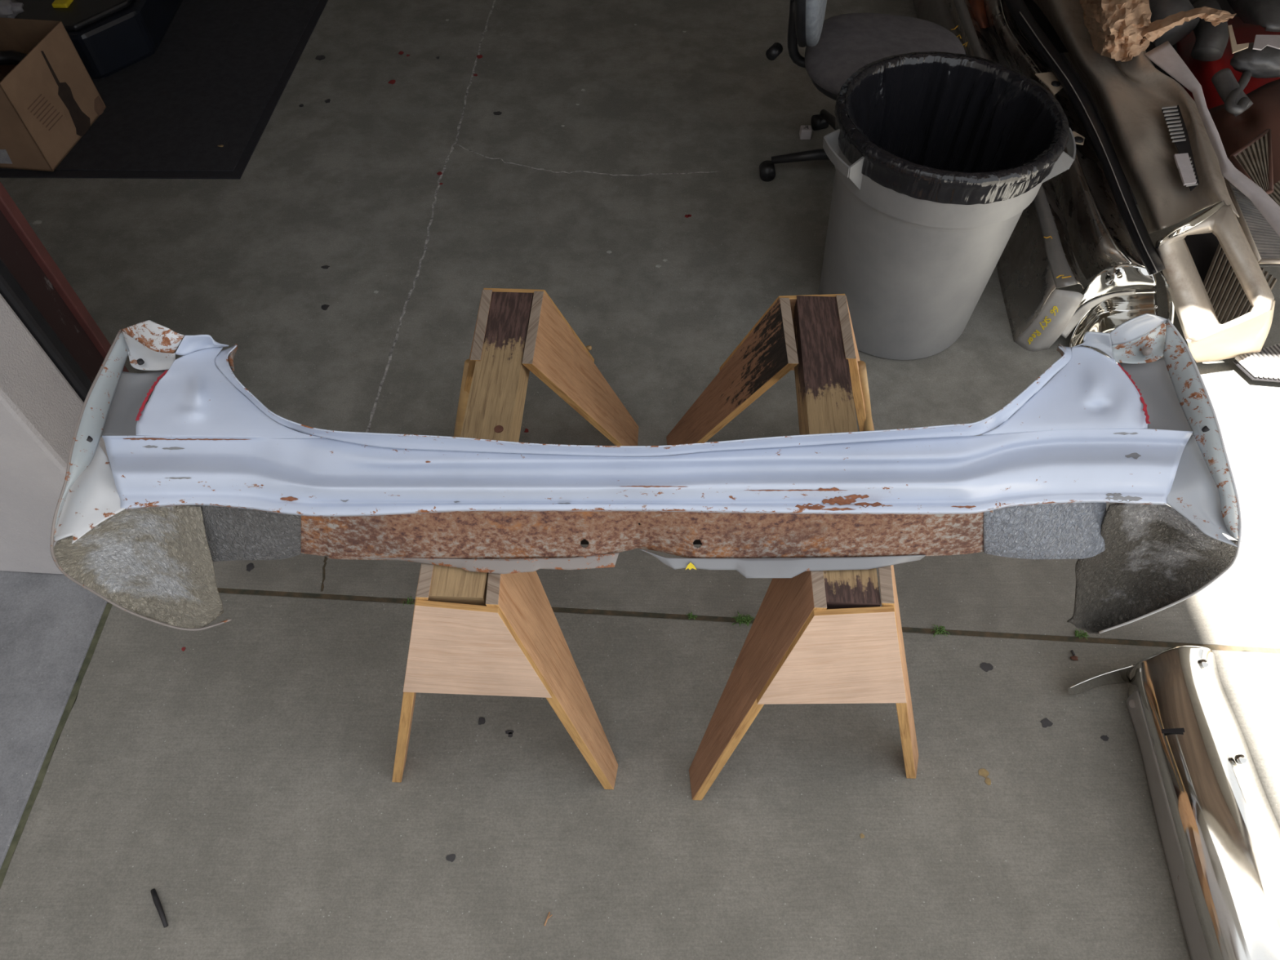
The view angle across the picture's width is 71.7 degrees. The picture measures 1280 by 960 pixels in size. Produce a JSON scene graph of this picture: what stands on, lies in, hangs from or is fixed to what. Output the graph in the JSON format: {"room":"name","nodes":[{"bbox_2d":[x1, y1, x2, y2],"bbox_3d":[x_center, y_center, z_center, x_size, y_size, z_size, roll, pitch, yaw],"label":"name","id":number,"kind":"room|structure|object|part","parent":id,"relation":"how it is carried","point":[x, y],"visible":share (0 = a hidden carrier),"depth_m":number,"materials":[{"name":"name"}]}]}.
{"room":"garage","nodes":[
{"label":"garage","id":0,"kind":"room"},
{"bbox_2d":[0,570,109,869],"bbox_3d":[-4.661,3.629,-0.179,6.678,0.102,9.932,0,54,0],"label":"floor","id":1,"kind":"structure","parent":0,"point":[49,623],"depth_m":2.09,"materials":[{"name":"concrete"}]},
{"bbox_2d":[0,293,109,574],"bbox_3d":[-5.101,-1.005,1.045,7.825,3.400,0.183,3,54,2],"label":"wall","id":2,"kind":"structure","parent":0,"point":[40,411],"depth_m":1.83,"materials":[{"name":"paint"}]},
{"bbox_2d":[0,257,92,402],"bbox_3d":[-1.209,-0.657,1.286,0.042,2.600,0.040,0,54,0],"label":"trim","id":3,"kind":"structure","parent":2,"relation":"attached to","point":[11,290],"depth_m":1.77,"materials":[{"name":"black rubber"}]},
{"bbox_2d":[0,181,148,404],"bbox_3d":[-1.222,-0.724,1.336,0.035,2.600,0.127,5,54,3],"label":"door frame","id":4,"kind":"structure","parent":2,"relation":"attached to","point":[22,251],"depth_m":1.81,"materials":[{"name":"red paint"}]},
{"bbox_2d":[0,592,1279,959],"bbox_3d":[3.345,3.966,-0.424,9.310,0.099,9.098,0,54,0],"label":"floor","id":5,"kind":"structure","parent":0,"point":[239,771],"depth_m":1.90,"materials":[{"name":"concrete"}]},
{"bbox_2d":[0,603,112,888],"bbox_3d":[-1.316,1.139,1.598,0.031,0.020,2.050,0,54,0],"label":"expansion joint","id":6,"kind":"structure","parent":5,"relation":"in","point":[37,786],"depth_m":1.98,"materials":[{"name":"grey concrete"}]},
{"bbox_2d":[150,888,168,927],"bbox_3d":[-0.967,0.860,1.780,0.011,0.012,0.083,-30,59,-20],"label":"stick","id":7,"kind":"object","parent":5,"relation":"on","point":[156,900],"visible":1,"depth_m":1.78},
{"bbox_2d":[445,853,455,862],"bbox_3d":[-0.394,0.785,1.843,0.019,0.001,0.016,15,55,11],"label":"stone","id":8,"kind":"object","parent":5,"relation":"on","point":[449,857],"depth_m":1.84,"materials":[{"name":"grey stone"}]},
{"bbox_2d":[478,717,485,724],"bbox_3d":[-0.360,0.549,2.016,0.016,0.001,0.018,0,54,0],"label":"stone","id":9,"kind":"object","parent":5,"relation":"on","point":[482,721],"depth_m":2.02,"materials":[{"name":"grey stone"}]},
{"bbox_2d":[505,729,513,734],"bbox_3d":[-0.295,0.570,2.001,0.020,0.001,0.010,0,54,0],"label":"stone","id":10,"kind":"object","parent":5,"relation":"on","point":[507,731],"depth_m":2.00,"materials":[{"name":"grey stone"}]},
{"bbox_2d":[543,911,551,925],"bbox_3d":[-0.183,0.878,1.770,0.009,0.007,0.027,17,56,12],"label":"twig","id":11,"kind":"object","parent":5,"relation":"on","point":[548,917],"visible":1,"depth_m":1.77,"materials":[{"name":"orange wood"}]},
{"bbox_2d":[217,587,1279,653],"bbox_3d":[2.425,0.461,2.095,7.465,0.020,0.029,3,54,2],"label":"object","id":12,"kind":"structure","parent":5,"relation":"in","point":[906,629],"depth_m":2.17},
{"bbox_2d":[403,596,414,605],"bbox_3d":[-0.574,0.301,2.192,0.027,0.007,0.026,-17,56,-12],"label":"weed","id":13,"kind":"object","parent":12,"relation":"on","point":[407,601],"visible":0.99,"depth_m":2.19,"materials":[{"name":"green plant"}]},
{"bbox_2d":[686,611,697,619],"bbox_3d":[0.126,0.334,2.168,0.027,0.007,0.024,32,60,21],"label":"weed","id":14,"kind":"object","parent":12,"relation":"on","point":[691,615],"visible":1,"depth_m":2.17,"materials":[{"name":"green plant"}]},
{"bbox_2d":[730,611,755,626],"bbox_3d":[0.252,0.340,2.161,0.062,0.011,0.045,0,54,0],"label":"weed","id":15,"kind":"object","parent":12,"relation":"on","point":[740,618],"visible":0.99,"depth_m":2.16,"materials":[{"name":"green plant"}]},
{"bbox_2d":[930,624,949,637],"bbox_3d":[0.727,0.366,2.142,0.045,0.010,0.038,0,54,0],"label":"weed","id":16,"kind":"object","parent":12,"relation":"on","point":[941,630],"visible":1,"depth_m":2.14,"materials":[{"name":"green plant"}]},
{"bbox_2d":[1074,629,1089,639],"bbox_3d":[1.067,0.373,2.139,0.037,0.008,0.032,0,54,0],"label":"weed","id":17,"kind":"object","parent":12,"relation":"on","point":[1077,634],"visible":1,"depth_m":2.14,"materials":[{"name":"green plant"}]},
{"bbox_2d":[979,662,993,671],"bbox_3d":[0.820,0.441,2.095,0.026,0.001,0.026,-31,59,-21],"label":"stone","id":18,"kind":"object","parent":5,"relation":"on","point":[984,667],"depth_m":2.09,"materials":[{"name":"grey stone"}]},
{"bbox_2d":[1040,717,1053,728],"bbox_3d":[0.924,0.552,2.014,0.027,0.001,0.021,-17,56,-12],"label":"stone","id":19,"kind":"object","parent":5,"relation":"on","point":[1046,722],"depth_m":2.01,"materials":[{"name":"grey stone"}]},
{"bbox_2d":[1070,649,1078,660],"bbox_3d":[1.030,0.417,2.106,0.017,0.009,0.026,0,54,0],"label":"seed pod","id":20,"kind":"object","parent":5,"relation":"on","point":[1073,657],"visible":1,"depth_m":2.10,"materials":[{"name":"plant"}]},
{"bbox_2d":[1100,735,1108,741],"bbox_3d":[1.046,0.581,1.992,0.019,0.001,0.014,0,54,0],"label":"stone","id":21,"kind":"object","parent":5,"relation":"on","point":[1103,738],"depth_m":1.99,"materials":[{"name":"grey stone"}]},
{"bbox_2d":[1067,645,1279,959],"bbox_3d":[1.161,0.693,1.807,0.396,0.165,0.793,0,54,0],"label":"bumper cover","id":22,"kind":"object","parent":5,"relation":"on","point":[1219,826],"visible":1,"depth_m":1.78,"materials":[{"name":"metal"}]},
{"bbox_2d":[0,0,1279,591],"bbox_3d":[0.000,-2.833,4.551,12.000,0.101,8.052,0,54,0],"label":"floor","id":23,"kind":"structure","parent":0,"point":[415,158],"depth_m":3.06,"materials":[{"name":"concrete"}]},
{"bbox_2d":[0,0,328,178],"bbox_3d":[-2.337,-2.071,3.926,1.925,0.010,2.420,0,54,0],"label":"floor mat","id":24,"kind":"object","parent":23,"relation":"on","point":[220,71],"visible":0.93,"depth_m":3.53,"materials":[{"name":"rubber"}]},
{"bbox_2d":[0,17,106,171],"bbox_3d":[-2.294,-1.406,3.226,0.363,0.340,0.424,5,54,4],"label":"cardboard box","id":25,"kind":"object","parent":24,"relation":"on","point":[50,100],"visible":1,"depth_m":3.20,"materials":[{"name":"cardboard"}]},
{"bbox_3d":[-2.472,-1.423,3.236,0.005,0.335,0.422,5,54,4],"label":"panel","id":26,"kind":"part","parent":25,"relation":"part of","materials":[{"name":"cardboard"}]},
{"bbox_2d":[0,50,27,65],"bbox_3d":[-2.294,-1.395,3.244,0.286,0.275,0.343,0,54,0],"label":"hose","id":27,"kind":"object","parent":25,"relation":"in","point":[6,57],"visible":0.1,"depth_m":3.25,"materials":[{"name":"plastic"}]},
{"bbox_3d":[-2.317,-1.240,3.102,0.362,0.335,0.005,5,54,4],"label":"panel","id":28,"kind":"part","parent":25,"relation":"part of","materials":[{"name":"cardboard"}]},
{"bbox_3d":[-2.272,-1.575,3.347,0.360,0.335,0.045,0,54,0],"label":"panel","id":29,"kind":"part","parent":25,"relation":"part of","materials":[{"name":"cardboard"}]},
{"bbox_3d":[-2.295,-1.310,3.357,0.362,0.006,0.424,5,54,4],"label":"panel","id":30,"kind":"part","parent":25,"relation":"part of","materials":[{"name":"cardboard"}]},
{"bbox_2d":[14,0,182,78],"bbox_3d":[-2.385,-1.997,3.722,0.729,0.228,0.780,0,54,0],"label":"tool case","id":31,"kind":"object","parent":24,"relation":"on","point":[108,37],"visible":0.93,"depth_m":3.54,"materials":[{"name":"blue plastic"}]},
{"bbox_2d":[0,0,24,17],"bbox_3d":[-2.434,-1.801,3.381,0.122,0.089,0.124,0,54,0],"label":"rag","id":32,"kind":"object","parent":31,"relation":"on","point":[8,8],"visible":0.96,"depth_m":3.37,"materials":[{"name":"white fabric"}]},
{"bbox_3d":[-2.400,-2.056,3.658,0.700,0.025,0.760,0,54,0],"label":"lid","id":33,"kind":"part","parent":31,"relation":"part of","materials":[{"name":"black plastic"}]},
{"bbox_2d":[246,563,254,571],"bbox_3d":[-0.992,0.222,2.253,0.021,0.001,0.025,0,54,0],"label":"stone","id":34,"kind":"object","parent":23,"relation":"on","point":[250,566],"depth_m":2.25,"materials":[{"name":"grey stone"}]},
{"bbox_2d":[315,54,324,60],"bbox_3d":[-1.339,-1.770,3.710,0.040,0.001,0.042,0,54,0],"label":"stone","id":35,"kind":"object","parent":23,"relation":"on","point":[317,57],"depth_m":3.71,"materials":[{"name":"black stone"}]},
{"bbox_2d":[320,265,329,268],"bbox_3d":[-1.042,-0.706,2.932,0.026,0.001,0.019,18,56,13],"label":"light","id":36,"kind":"object","parent":23,"relation":"on","point":[322,266],"depth_m":2.93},
{"bbox_2d":[320,304,329,310],"bbox_3d":[-1.004,-0.550,2.818,0.026,0.001,0.025,13,55,9],"label":"stone","id":37,"kind":"object","parent":23,"relation":"on","point":[323,307],"depth_m":2.82,"materials":[{"name":"black stone"}]},
{"bbox_2d":[387,80,395,84],"bbox_3d":[-1.007,-1.619,3.600,0.027,0.001,0.032,19,56,13],"label":"light","id":38,"kind":"object","parent":23,"relation":"on","point":[389,82],"depth_m":3.60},
{"bbox_2d":[493,111,502,115],"bbox_3d":[-0.558,-1.436,3.466,0.034,0.001,0.027,0,54,0],"label":"stone","id":39,"kind":"object","parent":23,"relation":"on","point":[495,113],"depth_m":3.47,"materials":[{"name":"black stone"}]},
{"bbox_2d":[391,288,638,789],"bbox_3d":[-0.273,0.053,1.944,0.538,0.700,1.024,0,54,0],"label":"sawhorse","id":40,"kind":"object","parent":23,"relation":"on","point":[473,633],"visible":0.8,"depth_m":1.66,"materials":[{"name":"orange wood"}]},
{"bbox_3d":[-0.406,0.373,1.710,0.135,0.700,0.327,35,61,23],"label":"leg","id":41,"kind":"part","parent":40,"relation":"part of","materials":[{"name":"orange wood"}]},
{"bbox_3d":[-0.396,-0.203,2.131,0.129,0.700,0.460,-28,59,-19],"label":"leg","id":42,"kind":"part","parent":40,"relation":"part of","materials":[{"name":"orange wood"}]},
{"bbox_3d":[-0.295,0.293,1.513,0.274,0.277,0.044,2,54,2],"label":"gusset plate","id":43,"kind":"part","parent":40,"relation":"part of","materials":[{"name":"brown wood"}]},
{"bbox_3d":[-0.263,-0.342,1.998,0.305,0.309,0.110,0,54,0],"label":"gusset plate","id":44,"kind":"part","parent":40,"relation":"part of","materials":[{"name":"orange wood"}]},
{"bbox_3d":[-0.185,0.375,1.708,0.138,0.700,0.335,-33,60,-22],"label":"leg","id":45,"kind":"part","parent":40,"relation":"part of","materials":[{"name":"orange wood"}]},
{"bbox_3d":[-0.136,-0.199,2.129,0.122,0.700,0.475,28,58,19],"label":"leg","id":46,"kind":"part","parent":40,"relation":"part of","materials":[{"name":"orange wood"}]},
{"bbox_2d":[49,313,1241,634],"bbox_3d":[0.012,0.006,1.495,1.851,0.460,0.394,0,54,0],"label":"panel","id":47,"kind":"object","parent":40,"relation":"on","point":[1140,433],"visible":1,"depth_m":1.37,"materials":[{"name":"silver metal"}]},
{"bbox_2d":[53,505,223,628],"bbox_3d":[-0.792,0.153,1.465,0.246,0.318,0.062,-6,54,-5],"label":"metal panel","id":48,"kind":"object","parent":47,"relation":"in","point":[153,563],"depth_m":1.43,"materials":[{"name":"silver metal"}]},
{"bbox_3d":[-0.633,-0.140,1.403,0.297,0.029,0.169,0,54,0],"label":"wing plate","id":49,"kind":"part","parent":47,"relation":"part of","materials":[{"name":"silver metal"}]},
{"bbox_3d":[-0.621,0.084,1.402,0.210,0.127,0.031,0,54,0],"label":"arm","id":50,"kind":"part","parent":47,"relation":"part of"},
{"bbox_3d":[0.646,0.080,1.404,0.244,0.127,0.032,0,54,0],"label":"arm","id":51,"kind":"part","parent":47,"relation":"part of"},
{"bbox_3d":[0.659,-0.143,1.405,0.266,0.029,0.165,0,54,0],"label":"wing plate","id":52,"kind":"part","parent":47,"relation":"part of","materials":[{"name":"silver metal"}]},
{"bbox_2d":[1066,502,1239,634],"bbox_3d":[0.827,0.158,1.467,0.225,0.326,0.073,10,54,7],"label":"panel","id":53,"kind":"object","parent":47,"relation":"in","point":[1135,562],"depth_m":1.45,"materials":[{"name":"grey metal"}]},
{"bbox_2d":[666,293,918,799],"bbox_3d":[0.371,0.078,1.926,0.593,0.700,1.009,0,54,0],"label":"sawhorse","id":54,"kind":"object","parent":23,"relation":"on","point":[814,637],"visible":0.76,"depth_m":1.66,"materials":[{"name":"brown wood"}]},
{"bbox_3d":[0.213,-0.187,2.119,0.126,0.700,0.446,-31,59,-20],"label":"leg","id":55,"kind":"part","parent":54,"relation":"part of","materials":[{"name":"brown wood"}]},
{"bbox_3d":[0.236,0.385,1.701,0.132,0.700,0.345,32,60,21],"label":"leg","id":56,"kind":"part","parent":54,"relation":"part of","materials":[{"name":"brown wood"}]},
{"bbox_3d":[0.363,-0.324,1.985,0.343,0.309,0.103,0,54,0],"label":"gusset plate","id":57,"kind":"part","parent":54,"relation":"part of","materials":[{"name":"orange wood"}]},
{"bbox_3d":[0.352,0.311,1.522,0.285,0.312,0.043,-3,54,-2],"label":"gusset plate","id":58,"kind":"part","parent":54,"relation":"part of","materials":[{"name":"brown wood"}]},
{"bbox_3d":[0.510,-0.196,2.126,0.128,0.700,0.454,34,61,22],"label":"leg","id":59,"kind":"part","parent":54,"relation":"part of","materials":[{"name":"orange wood"}]},
{"bbox_3d":[0.503,0.348,1.728,0.263,0.700,0.192,13,55,9],"label":"leg","id":60,"kind":"part","parent":54,"relation":"part of","materials":[{"name":"orange wood"}]},
{"bbox_2d":[799,125,812,139],"bbox_3d":[0.628,-1.318,3.355,0.042,0.042,0.036,0,54,0],"label":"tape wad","id":61,"kind":"object","parent":23,"relation":"on","point":[805,133],"visible":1,"depth_m":3.34,"materials":[{"name":"plastic"}]},
{"bbox_2d":[759,0,965,182],"bbox_3d":[0.750,-1.403,2.807,0.688,1.028,0.695,0,54,0],"label":"office chair","id":62,"kind":"object","parent":23,"relation":"on","point":[838,46],"visible":0.59,"depth_m":2.84,"materials":[{"name":"grey fabric"}]},
{"bbox_3d":[0.434,-1.384,2.860,0.037,0.037,0.047,27,58,18],"label":"adjusting knob","id":63,"kind":"part","parent":62,"relation":"part of","materials":[{"name":"black plastic"}]},
{"bbox_3d":[0.620,-1.154,3.148,0.303,0.064,0.046,0,54,0],"label":"leg","id":64,"kind":"part","parent":62,"relation":"part of","materials":[{"name":"black plastic"}]},
{"bbox_3d":[0.525,-1.574,2.614,0.105,0.516,0.430,9,54,7],"label":"backrest","id":65,"kind":"part","parent":62,"relation":"part of","materials":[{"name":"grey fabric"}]},
{"bbox_3d":[0.738,-1.285,3.244,0.047,0.064,0.303,-14,55,-10],"label":"leg","id":66,"kind":"part","parent":62,"relation":"part of","materials":[{"name":"black plastic"}]},
{"bbox_3d":[0.790,-1.365,2.858,0.522,0.090,0.513,0,54,0],"label":"seat","id":67,"kind":"part","parent":62,"relation":"part of","materials":[{"name":"grey fabric"}]},
{"bbox_2d":[912,0,961,43],"bbox_3d":[1.271,-2.023,3.773,0.102,0.202,1.311,2,54,2],"label":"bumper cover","id":68,"kind":"object","parent":23,"relation":"on","point":[936,11],"visible":0.25,"depth_m":3.64,"materials":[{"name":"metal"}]},
{"bbox_2d":[818,66,1075,359],"bbox_3d":[0.798,-0.743,2.541,0.648,0.676,0.572,0,54,0],"label":"trash can","id":69,"kind":"object","parent":23,"relation":"on","point":[912,273],"visible":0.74,"depth_m":2.40,"materials":[{"name":"grey plastic"}]},
{"bbox_3d":[0.520,-0.820,2.273,0.064,0.110,0.146,-16,55,-11],"label":"handle","id":70,"kind":"part","parent":69,"relation":"part of","materials":[{"name":"grey plastic"}]},
{"bbox_2d":[834,51,1069,204],"bbox_3d":[0.797,-0.759,2.517,0.584,0.635,0.586,0,54,0],"label":"liner","id":71,"kind":"object","parent":69,"relation":"in","point":[936,126],"visible":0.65,"depth_m":2.41,"materials":[{"name":"black plastic"}]},
{"bbox_3d":[1.084,-0.848,2.294,0.064,0.110,0.146,10,54,7],"label":"handle","id":72,"kind":"part","parent":69,"relation":"part of","materials":[{"name":"grey plastic"}]},
{"bbox_2d":[944,0,1084,351],"bbox_3d":[1.253,-1.508,3.332,0.229,0.306,2.546,2,54,1],"label":"bumper cover","id":73,"kind":"object","parent":23,"relation":"on","point":[1037,259],"visible":0.65,"depth_m":2.69,"materials":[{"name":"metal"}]},
{"bbox_2d":[968,0,990,28],"bbox_3d":[1.347,-1.910,3.491,0.151,0.083,0.549,7,54,5],"label":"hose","id":74,"kind":"object","parent":73,"relation":"on","point":[977,6],"visible":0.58,"depth_m":3.35,"materials":[{"name":"red rubber"}]},
{"bbox_2d":[983,0,1175,347],"bbox_3d":[1.417,-1.351,3.141,0.333,0.432,2.339,0,54,0],"label":"bumper cover","id":75,"kind":"object","parent":23,"relation":"on","point":[1100,239],"depth_m":2.68,"materials":[{"name":"metal"}]},
{"bbox_3d":[1.382,-1.275,2.863,0.156,0.072,1.888,0,54,0],"label":"rubber strip","id":76,"kind":"part","parent":75,"relation":"part of","materials":[{"name":"black rubber"}]},
{"bbox_2d":[1068,263,1158,347],"bbox_3d":[1.429,-0.517,2.597,0.310,0.325,0.232,0,54,0],"label":"lamp","id":77,"kind":"object","parent":75,"relation":"attached to","point":[1103,313],"depth_m":2.63,"materials":[{"name":"silver metal"}]},
{"bbox_2d":[1020,0,1238,207],"bbox_3d":[2.430,-1.712,3.635,1.680,0.024,1.912,0,54,0],"label":"sheet","id":78,"kind":"object","parent":23,"relation":"on","point":[1224,4],"visible":0.02,"depth_m":3.61,"materials":[{"name":"black plastic"}]},
{"bbox_2d":[1023,0,1068,53],"bbox_3d":[1.698,-1.979,3.610,0.264,0.312,1.569,4,54,3],"label":"sheet","id":79,"kind":"object","parent":78,"relation":"on","point":[1042,21],"visible":0.22,"depth_m":3.41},
{"bbox_2d":[1148,0,1199,47],"bbox_3d":[1.895,-1.716,3.220,0.171,0.179,0.390,3,54,2],"label":"metal part","id":80,"kind":"object","parent":78,"relation":"on","point":[1160,9],"visible":0.44,"depth_m":3.11,"materials":[{"name":"grey metal"}]},
{"bbox_2d":[1176,16,1279,109],"bbox_3d":[2.295,-1.566,3.378,0.408,0.148,0.743,13,55,9],"label":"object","id":81,"kind":"object","parent":78,"relation":"on","point":[1203,71],"visible":0.22,"depth_m":3.35,"materials":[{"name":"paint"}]},
{"bbox_2d":[1191,0,1229,61],"bbox_3d":[2.068,-1.642,3.221,0.102,0.139,0.371,15,55,11],"label":"metal part","id":82,"kind":"object","parent":81,"relation":"on","point":[1211,43],"visible":0.75,"depth_m":3.13,"materials":[{"name":"grey metal"}]},
{"bbox_2d":[1208,79,1279,185],"bbox_3d":[2.046,-1.108,2.881,0.301,0.165,0.830,17,56,12],"label":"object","id":83,"kind":"object","parent":81,"relation":"on","point":[1234,132],"visible":0.44,"depth_m":2.89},
{"bbox_2d":[1224,70,1252,115],"bbox_3d":[1.971,-1.284,2.890,0.063,0.119,0.521,29,59,19],"label":"metal part","id":84,"kind":"object","parent":83,"relation":"on","point":[1230,106],"visible":0.87,"depth_m":2.75,"materials":[{"name":"grey metal"}]},
{"bbox_2d":[1211,67,1253,116],"bbox_3d":[1.886,-1.234,2.824,0.067,0.093,0.159,-14,55,-10],"label":"metal part","id":85,"kind":"object","parent":84,"relation":"on","point":[1224,82],"visible":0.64,"depth_m":2.81,"materials":[{"name":"grey metal"}]},
{"bbox_2d":[1230,42,1279,78],"bbox_3d":[2.079,-1.390,2.940,0.220,0.104,0.141,16,55,11],"label":"metal part","id":86,"kind":"object","parent":84,"relation":"on","point":[1264,63],"visible":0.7,"depth_m":2.90,"materials":[{"name":"grey metal"}]},
{"bbox_2d":[1227,24,1279,53],"bbox_3d":[1.983,-1.385,2.811,0.204,0.004,0.184,14,55,10],"label":"bracket","id":87,"kind":"object","parent":86,"relation":"on","point":[1260,42],"visible":1,"depth_m":2.81,"materials":[{"name":"grey metal"}]},
{"bbox_3d":[2.019,-1.391,2.815,0.171,0.004,0.089,0,54,0],"label":"plate","id":88,"kind":"part","parent":87,"relation":"part of","materials":[{"name":"grey metal"}]},
{"bbox_2d":[1226,0,1279,31],"bbox_3d":[2.319,-1.749,3.219,0.364,0.110,0.608,15,55,11],"label":"grey part","id":89,"kind":"object","parent":81,"relation":"on","point":[1265,14],"visible":1,"depth_m":3.09,"materials":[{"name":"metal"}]},
{"bbox_2d":[1032,0,1279,362],"bbox_3d":[1.594,-1.244,3.013,0.483,0.463,2.122,0,54,0],"label":"bumper cover","id":90,"kind":"object","parent":23,"relation":"on","point":[1166,156],"depth_m":2.52,"materials":[{"name":"beige plastic"}]},
{"bbox_2d":[1079,0,1236,62],"bbox_3d":[1.633,-1.564,2.899,0.515,0.197,0.751,0,54,0],"label":"crumpled paper","id":91,"kind":"object","parent":90,"relation":"on","point":[1118,29],"visible":1,"depth_m":2.77,"materials":[{"name":"brown paper"}]},
{"bbox_3d":[1.672,-0.970,2.538,0.121,0.020,1.108,0,54,0],"label":"trim strip","id":92,"kind":"part","parent":90,"relation":"part of","materials":[{"name":"beige plastic"}]},
{"bbox_3d":[1.553,-0.537,2.395,0.265,0.272,0.296,-26,58,-18],"label":"plate frame","id":93,"kind":"part","parent":90,"relation":"part of","materials":[{"name":"brown metal"}]},
{"bbox_3d":[1.663,-0.410,2.493,0.356,0.321,0.084,-23,57,-16],"label":"panel","id":94,"kind":"part","parent":90,"relation":"part of","materials":[{"name":"beige plastic"}]},
{"bbox_2d":[1184,232,1276,324],"bbox_3d":[1.838,-0.633,2.771,0.276,0.041,0.590,14,55,10],"label":"grille","id":95,"kind":"object","parent":90,"relation":"attached to","point":[1228,298],"visible":0.33,"depth_m":2.75,"materials":[{"name":"brown plastic"}]},
{"bbox_2d":[1224,178,1279,266],"bbox_3d":[1.787,-0.740,2.508,0.224,0.041,0.374,0,54,0],"label":"grille","id":96,"kind":"object","parent":90,"relation":"on","point":[1264,241],"depth_m":2.48,"materials":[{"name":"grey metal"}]},
{"bbox_2d":[1228,128,1273,195],"bbox_3d":[1.779,-0.932,2.584,0.117,0.024,0.359,18,56,13],"label":"grille","id":97,"kind":"object","parent":96,"relation":"on","point":[1254,159],"visible":0.77,"depth_m":2.57,"materials":[{"name":"brown plastic"}]},
{"bbox_3d":[1.842,-0.793,2.534,0.092,0.021,0.186,-5,54,-4],"label":"grille","id":98,"kind":"part","parent":96,"relation":"part of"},
{"bbox_2d":[1232,343,1279,382],"bbox_3d":[1.870,-0.329,2.603,0.194,0.021,0.168,-11,55,-8],"label":"grille","id":99,"kind":"object","parent":23,"relation":"on","point":[1264,365],"visible":0.98,"depth_m":2.60,"materials":[{"name":"grey metal"}]},
{"bbox_2d":[195,505,1279,648],"bbox_3d":[2.340,0.350,2.222,7.354,0.100,0.305,3,54,2],"label":"floor","id":100,"kind":"structure","parent":0,"point":[980,592],"depth_m":2.21,"materials":[{"name":"concrete"}]}
]}

